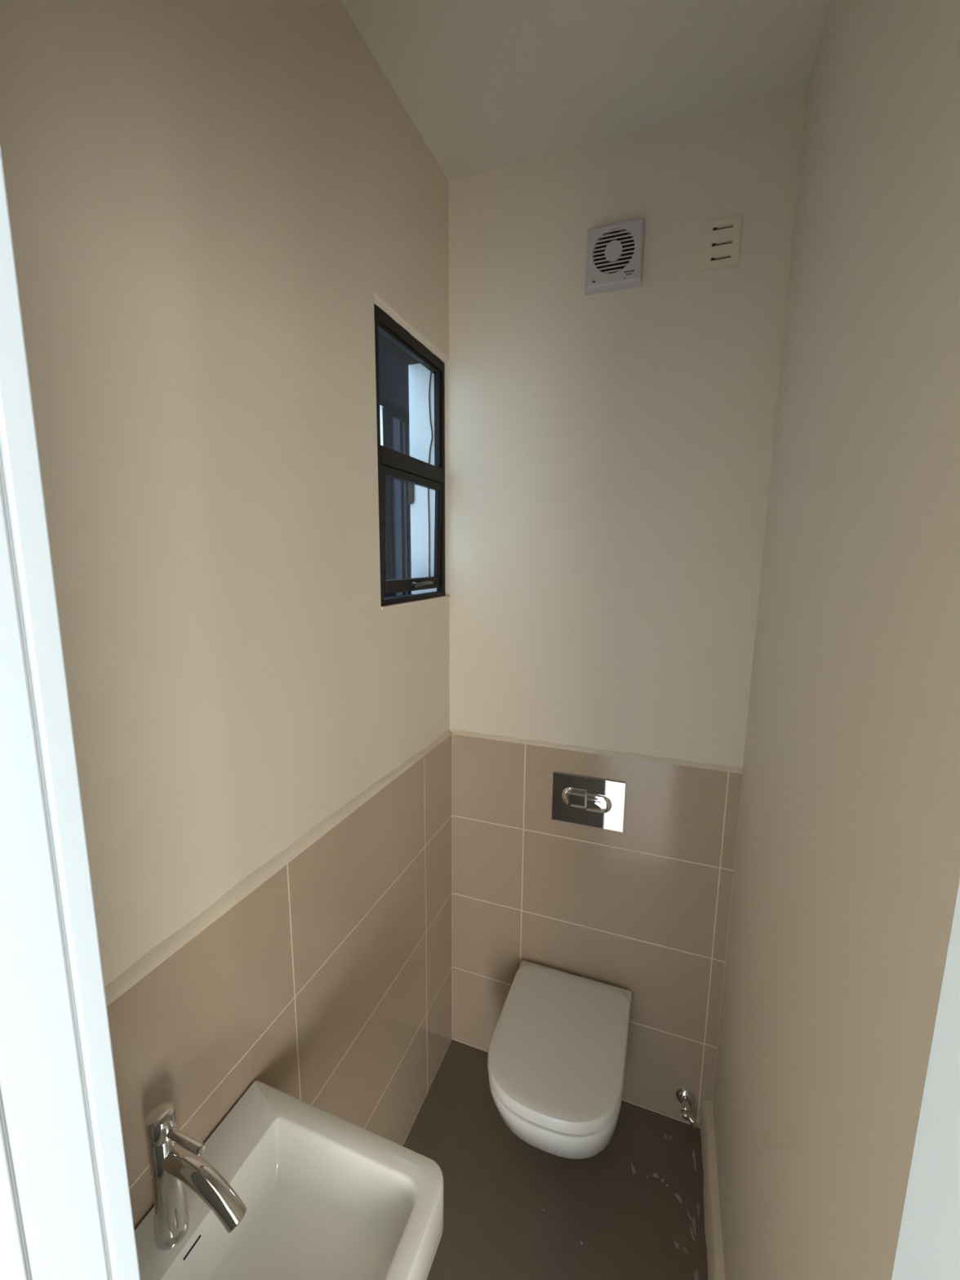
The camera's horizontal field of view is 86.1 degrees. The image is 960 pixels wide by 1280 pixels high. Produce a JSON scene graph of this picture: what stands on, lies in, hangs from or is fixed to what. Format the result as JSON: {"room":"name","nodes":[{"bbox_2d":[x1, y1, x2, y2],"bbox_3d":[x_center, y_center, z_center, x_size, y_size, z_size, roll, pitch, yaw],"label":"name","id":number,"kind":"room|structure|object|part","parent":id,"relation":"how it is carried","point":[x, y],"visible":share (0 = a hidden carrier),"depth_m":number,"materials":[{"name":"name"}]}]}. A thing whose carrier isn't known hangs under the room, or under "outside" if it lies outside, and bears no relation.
{"room":"toilet room","nodes":[
{"label":"toilet room","id":0,"kind":"room"},
{"bbox_2d":[0,0,452,1230],"bbox_3d":[-0.374,0.168,1.222,0.165,2.911,1.760,4,10,20],"label":"wall","id":1,"kind":"structure","parent":0,"point":[210,202],"depth_m":0.86,"materials":[{"name":"beige paint"}]},
{"bbox_2d":[134,1080,444,1279],"bbox_3d":[-0.310,0.923,0.704,0.396,0.115,0.434,4,10,20],"label":"basin","id":2,"kind":"object","parent":1,"relation":"attached to","point":[326,1196],"visible":1,"depth_m":0.82,"materials":[{"name":"white ceramic"}]},
{"bbox_2d":[144,1102,247,1250],"bbox_3d":[-0.389,0.759,0.708,0.161,0.206,0.043,4,10,20],"label":"tap","id":3,"kind":"object","parent":2,"relation":"on","point":[175,1159],"visible":1,"depth_m":0.70,"materials":[{"name":"silver metal"}]},
{"bbox_3d":[-0.403,0.682,0.701,0.063,0.015,0.012,4,10,20],"label":"pin lever","id":4,"kind":"part","parent":3,"relation":"part of","materials":[{"name":"silver metal"}]},
{"bbox_3d":[-0.376,0.746,0.701,0.131,0.070,0.028,4,10,20],"label":"spout","id":5,"kind":"part","parent":3,"relation":"part of","materials":[{"name":"silver metal"}]},
{"bbox_2d":[373,293,450,608],"bbox_3d":[-0.192,-0.476,1.458,0.046,0.738,0.429,4,10,20],"label":"window","id":6,"kind":"structure","parent":1,"relation":"in","point":[393,464],"depth_m":1.46,"materials":[{"name":"black metal"}]},
{"bbox_3d":[-0.199,-0.309,1.498,0.027,0.330,0.371,4,10,20],"label":"sash","id":7,"kind":"part","parent":6,"relation":"part of","materials":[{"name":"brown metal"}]},
{"bbox_3d":[-0.184,-0.114,1.512,0.022,0.005,0.429,4,10,20],"label":"sill","id":8,"kind":"part","parent":6,"relation":"part of","materials":[{"name":"beige tile"}]},
{"bbox_3d":[-0.170,-0.168,1.545,0.020,0.020,0.112,5,10,26],"label":"handle","id":9,"kind":"part","parent":6,"relation":"part of","materials":[{"name":"grey metal"}]},
{"bbox_2d":[427,371,432,577],"bbox_3d":[-0.161,-0.515,1.668,0.020,0.680,0.004,4,10,20],"label":"cable","id":10,"kind":"object","parent":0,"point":[430,371],"visible":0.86,"depth_m":1.67,"materials":[{"name":"black plastic"}]},
{"bbox_2d":[403,1039,707,1279],"bbox_3d":[0.056,1.688,1.144,0.914,0.061,1.472,4,10,20],"label":"floor","id":11,"kind":"structure","parent":0,"point":[514,1209],"depth_m":1.49,"materials":[{"name":"tile"}]},
{"bbox_2d":[340,0,831,181],"bbox_3d":[-0.070,-1.130,-0.173,3.200,0.100,3.750,4,10,20],"label":"ceiling","id":12,"kind":"structure","parent":0,"point":[486,85],"depth_m":1.15,"materials":[{"name":"beige paint"}]},
{"bbox_2d":[444,86,806,1128],"bbox_3d":[0.425,0.097,1.698,1.102,2.911,0.300,4,10,20],"label":"wall","id":13,"kind":"structure","parent":0,"point":[608,455],"depth_m":1.52,"materials":[{"name":"beige paint"}]},
{"bbox_2d":[487,960,631,1159],"bbox_3d":[0.235,1.326,1.535,0.372,0.364,0.488,4,10,20],"label":"toilet","id":14,"kind":"object","parent":13,"relation":"attached to","point":[557,1051],"visible":1,"depth_m":1.42,"materials":[{"name":"white ceramic"}]},
{"bbox_3d":[0.232,1.184,1.500,0.368,0.020,0.451,4,10,20],"label":"seat","id":15,"kind":"part","parent":14,"relation":"part of","materials":[{"name":"white plastic"}]},
{"bbox_2d":[551,772,626,832],"bbox_3d":[0.340,0.512,1.624,0.226,0.162,0.018,4,10,20],"label":"flush plate","id":16,"kind":"object","parent":13,"relation":"attached to","point":[595,802],"visible":1,"depth_m":1.62,"materials":[{"name":"silver"}]},
{"bbox_2d":[585,217,645,295],"bbox_3d":[0.360,-1.027,1.377,0.149,0.152,0.032,4,10,20],"label":"fan","id":17,"kind":"object","parent":13,"relation":"attached to","point":[615,255],"visible":1,"depth_m":1.37,"materials":[{"name":"white plastic"}]},
{"bbox_2d":[592,227,634,273],"bbox_3d":[0.355,-1.036,1.366,0.109,0.106,0.010,4,10,20],"label":"grille","id":18,"kind":"object","parent":17,"relation":"attached to","point":[613,248],"depth_m":1.37,"materials":[{"name":"grey plastic"}]},
{"bbox_2d":[675,1088,697,1128],"bbox_3d":[0.657,1.493,1.631,0.068,0.076,0.069,4,10,20],"label":"angle valve","id":19,"kind":"object","parent":13,"relation":"attached to","point":[685,1097],"visible":1,"depth_m":1.64,"materials":[{"name":"silver metal"}]},
{"bbox_3d":[0.644,1.488,1.607,0.022,0.023,0.017,4,10,20],"label":"knob","id":20,"kind":"part","parent":19,"relation":"part of","materials":[{"name":"silver metal"}]},
{"bbox_2d":[688,1112,697,1128],"bbox_3d":[0.666,1.510,1.621,0.042,0.046,0.022,6,11,32],"label":"outlet","id":21,"kind":"object","parent":19,"relation":"attached to","point":[692,1121],"depth_m":1.61,"materials":[{"name":"silver metal"}]},
{"bbox_2d":[701,215,742,272],"bbox_3d":[0.609,-1.000,1.300,0.085,0.112,0.010,4,10,20],"label":"air vent","id":22,"kind":"object","parent":13,"relation":"in","point":[721,240],"visible":1,"depth_m":1.30,"materials":[{"name":"beige plastic"}]},
{"bbox_2d":[711,0,959,1279],"bbox_3d":[0.542,0.265,0.660,0.150,2.911,1.612,4,10,20],"label":"wall","id":23,"kind":"structure","parent":0,"point":[846,874],"depth_m":0.66,"materials":[{"name":"beige paint"}]},
{"bbox_2d":[699,1098,724,1279],"bbox_3d":[0.483,1.622,1.007,0.028,0.121,1.382,4,10,20],"label":"baseboard","id":24,"kind":"structure","parent":23,"relation":"attached to","point":[713,1228],"depth_m":1.40,"materials":[{"name":"tile"}]},
{"bbox_2d":[891,880,959,1279],"bbox_3d":[0.167,0.745,0.150,0.143,2.120,0.164,4,10,20],"label":"trim","id":25,"kind":"structure","parent":23,"relation":"attached to","point":[928,1248],"depth_m":0.14,"materials":[{"name":"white paint"}]},
{"bbox_3d":[0.041,0.338,0.183,2.853,2.911,0.098,4,10,20],"label":"wall","id":26,"kind":"structure","parent":0,"visible":0},
{"bbox_2d":[0,143,140,1279],"bbox_3d":[-0.623,0.681,0.490,0.835,2.110,0.066,4,10,20],"label":"door","id":27,"kind":"structure","parent":26,"relation":"in","point":[66,1211],"depth_m":0.26,"materials":[{"name":"grey paint"}]},
{"label":"outside","id":28,"kind":"structure","parent":0,"visible":0},
{"bbox_2d":[379,404,383,445],"bbox_3d":[-0.624,-0.170,3.077,0.150,2.985,4.200,4,10,20],"label":"wall","id":29,"kind":"structure","parent":28,"point":[380,406],"depth_m":2.87,"materials":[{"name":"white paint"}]},
{"bbox_2d":[378,343,408,419],"bbox_3d":[-0.374,-1.519,3.148,0.099,0.339,1.300,4,10,20],"label":"lintel beam","id":30,"kind":"structure","parent":29,"relation":"attached to","point":[393,373],"depth_m":2.79,"materials":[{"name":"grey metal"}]},
{"bbox_2d":[382,407,411,597],"bbox_3d":[-0.431,-0.043,3.349,0.039,2.630,1.200,4,10,20],"label":"door","id":31,"kind":"structure","parent":29,"relation":"in","point":[396,435],"depth_m":3.03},
{"bbox_3d":[-0.601,0.289,2.978,0.017,2.090,0.298,4,10,20],"label":"panel","id":32,"kind":"part","parent":31,"relation":"part of","materials":[{"name":"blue metal"}]}
]}

